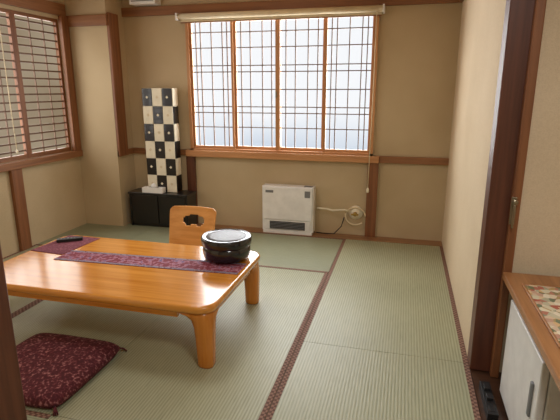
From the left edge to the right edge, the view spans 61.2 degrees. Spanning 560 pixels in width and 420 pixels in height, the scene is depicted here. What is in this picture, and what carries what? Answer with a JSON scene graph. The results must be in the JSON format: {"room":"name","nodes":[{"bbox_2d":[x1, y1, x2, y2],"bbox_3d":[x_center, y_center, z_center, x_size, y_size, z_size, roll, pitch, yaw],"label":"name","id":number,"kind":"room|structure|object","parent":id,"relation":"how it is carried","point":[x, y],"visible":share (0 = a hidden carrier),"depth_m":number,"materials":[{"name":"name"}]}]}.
{"room":"japanese tatami room","nodes":[
{"label":"japanese tatami room","id":0,"kind":"room"},
{"bbox_2d":[0,0,86,257],"bbox_3d":[-2.782,-0.460,2.527,0.120,2.450,5.550,4,15,14],"label":"wall","id":1,"kind":"structure","parent":0,"point":[54,193],"depth_m":4.51,"materials":[{"name":"beige paint"}]},
{"bbox_2d":[0,8,71,162],"bbox_3d":[-2.374,-1.019,3.902,0.045,1.260,1.700,4,15,14],"label":"window","id":2,"kind":"structure","parent":1,"relation":"in","point":[31,42],"depth_m":4.30,"materials":[{"name":"brown wood"}]},
{"bbox_2d":[0,0,133,250],"bbox_3d":[-2.204,-0.590,3.549,0.480,2.198,3.220,4,15,14],"label":"trim","id":3,"kind":"structure","parent":1,"relation":"attached to","point":[14,168],"depth_m":4.58,"materials":[{"name":"brown wood"}]},
{"bbox_2d":[0,29,18,153],"bbox_3d":[-2.259,-1.070,3.922,0.022,1.210,0.021,4,15,14],"label":"blind cord","id":4,"kind":"object","parent":3,"relation":"hanging from","point":[17,151],"visible":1,"depth_m":3.94,"materials":[{"name":"fabric"}]},
{"bbox_2d":[64,0,135,225],"bbox_3d":[-1.841,-1.065,4.919,0.450,2.450,0.300,4,15,14],"label":"wall column","id":5,"kind":"structure","parent":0,"point":[108,178],"depth_m":4.83,"materials":[{"name":"beige paint"}]},
{"bbox_2d":[3,223,508,419],"bbox_3d":[-0.344,0.922,2.299,5.080,0.124,5.700,4,15,14],"label":"floor","id":6,"kind":"structure","parent":0,"point":[341,326],"depth_m":2.70,"materials":[{"name":"green wicker"}]},
{"bbox_2d":[0,244,26,419],"bbox_3d":[-1.073,-0.214,1.558,0.133,2.445,0.120,4,15,14],"label":"post","id":7,"kind":"object","parent":6,"relation":"on","point":[12,403],"visible":1,"depth_m":1.75,"materials":[{"name":"brown wood"}]},
{"bbox_2d":[16,333,126,415],"bbox_3d":[-1.195,0.782,2.413,0.585,0.095,0.576,4,15,14],"label":"floor cushion","id":8,"kind":"object","parent":6,"relation":"on","point":[53,367],"visible":0.93,"depth_m":2.35,"materials":[{"name":"fabric"}]},
{"bbox_2d":[3,235,259,368],"bbox_3d":[-0.970,0.506,2.989,1.538,0.352,0.905,4,15,14],"label":"table","id":9,"kind":"object","parent":6,"relation":"on","point":[198,296],"visible":0.77,"depth_m":2.67,"materials":[{"name":"orange wood"}]},
{"bbox_2d":[31,235,99,254],"bbox_3d":[-1.494,0.239,3.317,0.261,0.004,0.372,5,15,19],"label":"placemat","id":10,"kind":"object","parent":9,"relation":"on","point":[61,248],"visible":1,"depth_m":3.26,"materials":[{"name":"fabric"}]},
{"bbox_2d":[56,236,82,242],"bbox_3d":[-1.502,0.209,3.380,0.170,0.022,0.048,-5,15,-20],"label":"remote control","id":11,"kind":"object","parent":10,"relation":"on","point":[78,238],"visible":1,"depth_m":3.37,"materials":[{"name":"plastic"}]},
{"bbox_2d":[53,250,246,274],"bbox_3d":[-0.826,0.325,2.979,1.229,0.004,0.180,3,15,12],"label":"table runner","id":12,"kind":"object","parent":9,"relation":"on","point":[73,255],"visible":1,"depth_m":2.96,"materials":[{"name":"fabric"}]},
{"bbox_2d":[201,229,251,263],"bbox_3d":[-0.342,0.232,3.030,0.320,0.150,0.320,4,15,14],"label":"container","id":13,"kind":"object","parent":9,"relation":"on","point":[221,246],"visible":1,"depth_m":2.92,"materials":[{"name":"black ceramic"}]},
{"bbox_2d":[128,188,196,226],"bbox_3d":[-1.238,-0.019,5.016,0.680,0.365,0.230,4,15,14],"label":"base cabinet","id":14,"kind":"object","parent":6,"relation":"on","point":[147,209],"visible":0.81,"depth_m":4.93,"materials":[{"name":"black wood"}]},
{"bbox_2d":[142,183,165,193],"bbox_3d":[-1.309,-0.230,4.905,0.230,0.096,0.077,4,15,14],"label":"tissue box","id":15,"kind":"object","parent":14,"relation":"on","point":[153,188],"visible":1,"depth_m":4.88,"materials":[{"name":"white plastic"}]},
{"bbox_2d":[142,88,181,191],"bbox_3d":[-1.208,-0.712,4.867,0.331,1.049,0.125,4,15,14],"label":"floor lamp","id":16,"kind":"object","parent":14,"relation":"on","point":[160,105],"visible":0.98,"depth_m":4.80,"materials":[{"name":"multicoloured paper"}]},
{"bbox_2d":[169,206,216,245],"bbox_3d":[-0.771,0.248,3.786,0.416,0.460,0.493,4,15,14],"label":"chair","id":17,"kind":"object","parent":6,"relation":"on","point":[179,232],"visible":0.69,"depth_m":3.96,"materials":[{"name":"brown wood"}]},
{"bbox_2d":[262,183,315,235],"bbox_3d":[0.085,-0.008,4.732,0.520,0.485,0.128,4,15,14],"label":"heater","id":18,"kind":"object","parent":6,"relation":"on","point":[286,209],"visible":1,"depth_m":4.67,"materials":[{"name":"white plastic"}]},
{"bbox_2d":[316,217,344,233],"bbox_3d":[0.499,0.156,4.702,0.277,0.176,0.056,2,14,9],"label":"power cord","id":19,"kind":"object","parent":6,"relation":"on","point":[344,217],"visible":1,"depth_m":4.68,"materials":[{"name":"plastic"}]},
{"bbox_2d":[479,381,498,419],"bbox_3d":[0.958,0.869,2.174,0.045,0.052,0.250,4,15,14],"label":"power strip","id":20,"kind":"object","parent":6,"relation":"on","point":[491,412],"visible":1,"depth_m":2.14,"materials":[{"name":"plastic"}]},
{"bbox_2d":[500,300,559,419],"bbox_3d":[1.186,0.714,1.870,0.474,0.502,0.530,4,15,14],"label":"mini fridge","id":21,"kind":"object","parent":6,"relation":"on","point":[528,389],"visible":0.83,"depth_m":1.83,"materials":[{"name":"white plastic"}]},
{"bbox_2d":[502,272,559,390],"bbox_3d":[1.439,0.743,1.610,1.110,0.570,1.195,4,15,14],"label":"countertop","id":22,"kind":"structure","parent":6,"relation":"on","point":[549,350],"depth_m":1.80,"materials":[{"name":"brown wood"}]},
{"bbox_2d":[522,283,559,347],"bbox_3d":[1.220,0.404,1.761,0.473,0.011,0.550,4,15,14],"label":"placemat","id":23,"kind":"object","parent":22,"relation":"on","point":[545,298],"visible":1,"depth_m":1.88,"materials":[{"name":"multicoloured fabric"}]},
{"bbox_2d":[122,0,461,240],"bbox_3d":[-0.176,-1.011,4.707,3.782,2.450,0.120,4,15,14],"label":"wall","id":24,"kind":"structure","parent":0,"point":[418,45],"depth_m":4.55,"materials":[{"name":"beige paint"}]},
{"bbox_2d":[129,0,160,6],"bbox_3d":[-1.321,-2.086,4.614,0.280,0.160,0.125,4,15,14],"label":"air vent","id":25,"kind":"object","parent":24,"relation":"in","point":[136,3],"visible":1,"depth_m":4.59,"materials":[{"name":"white plastic"}]},
{"bbox_2d":[185,16,378,155],"bbox_3d":[-0.013,-1.204,4.572,1.855,1.290,0.120,4,15,14],"label":"window","id":26,"kind":"structure","parent":24,"relation":"in","point":[298,86],"depth_m":4.58,"materials":[{"name":"white paper"}]},
{"bbox_2d":[175,4,384,192],"bbox_3d":[-0.042,-1.027,4.526,1.960,1.660,0.105,4,15,14],"label":"roller shade","id":27,"kind":"object","parent":26,"relation":"attached to","point":[370,10],"visible":1,"depth_m":4.30,"materials":[{"name":"fabric"}]},
{"bbox_2d":[121,0,462,236],"bbox_3d":[-0.030,-0.860,4.610,3.232,2.196,0.060,4,15,14],"label":"trim","id":28,"kind":"structure","parent":24,"relation":"attached to","point":[371,196],"depth_m":4.52,"materials":[{"name":"brown wood"}]},
{"bbox_2d":[345,205,365,225],"bbox_3d":[0.733,0.060,4.616,0.206,0.193,0.100,4,15,14],"label":"coiled hose","id":29,"kind":"object","parent":24,"relation":"attached to","point":[355,212],"visible":1,"depth_m":4.62,"materials":[{"name":"beige plastic"}]},
{"bbox_2d":[317,207,347,210],"bbox_3d":[0.512,-0.004,4.650,0.311,0.032,0.032,5,15,18],"label":"gas hose","id":30,"kind":"object","parent":29,"relation":"attached to","point":[317,207],"visible":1,"depth_m":4.64,"materials":[{"name":"beige rubber"}]},
{"bbox_2d":[442,0,505,354],"bbox_3d":[1.323,-0.633,3.214,0.100,2.450,2.100,4,15,14],"label":"wall","id":31,"kind":"structure","parent":0,"point":[482,21],"depth_m":2.92,"materials":[{"name":"beige paint"}]},
{"bbox_2d":[499,0,559,371],"bbox_3d":[1.634,-0.336,2.038,1.080,2.450,0.090,4,15,14],"label":"wall partition","id":32,"kind":"structure","parent":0,"point":[537,246],"depth_m":2.16,"materials":[{"name":"beige paint"}]},
{"bbox_3d":[1.780,0.100,0.318,0.100,2.450,3.450,4,15,14],"label":"wall","id":33,"kind":"structure","parent":0,"visible":0},
{"bbox_2d":[467,0,546,377],"bbox_3d":[1.050,-0.364,2.157,0.132,2.448,0.150,4,15,14],"label":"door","id":34,"kind":"structure","parent":33,"relation":"in","point":[523,25],"depth_m":2.17,"materials":[{"name":"brown wood"}]},
{"bbox_2d":[509,197,518,227],"bbox_3d":[1.061,0.013,2.150,0.026,0.140,0.037,4,15,14],"label":"door handle","id":35,"kind":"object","parent":34,"relation":"attached to","point":[514,202],"depth_m":2.15,"materials":[{"name":"gold metal"}]}
]}

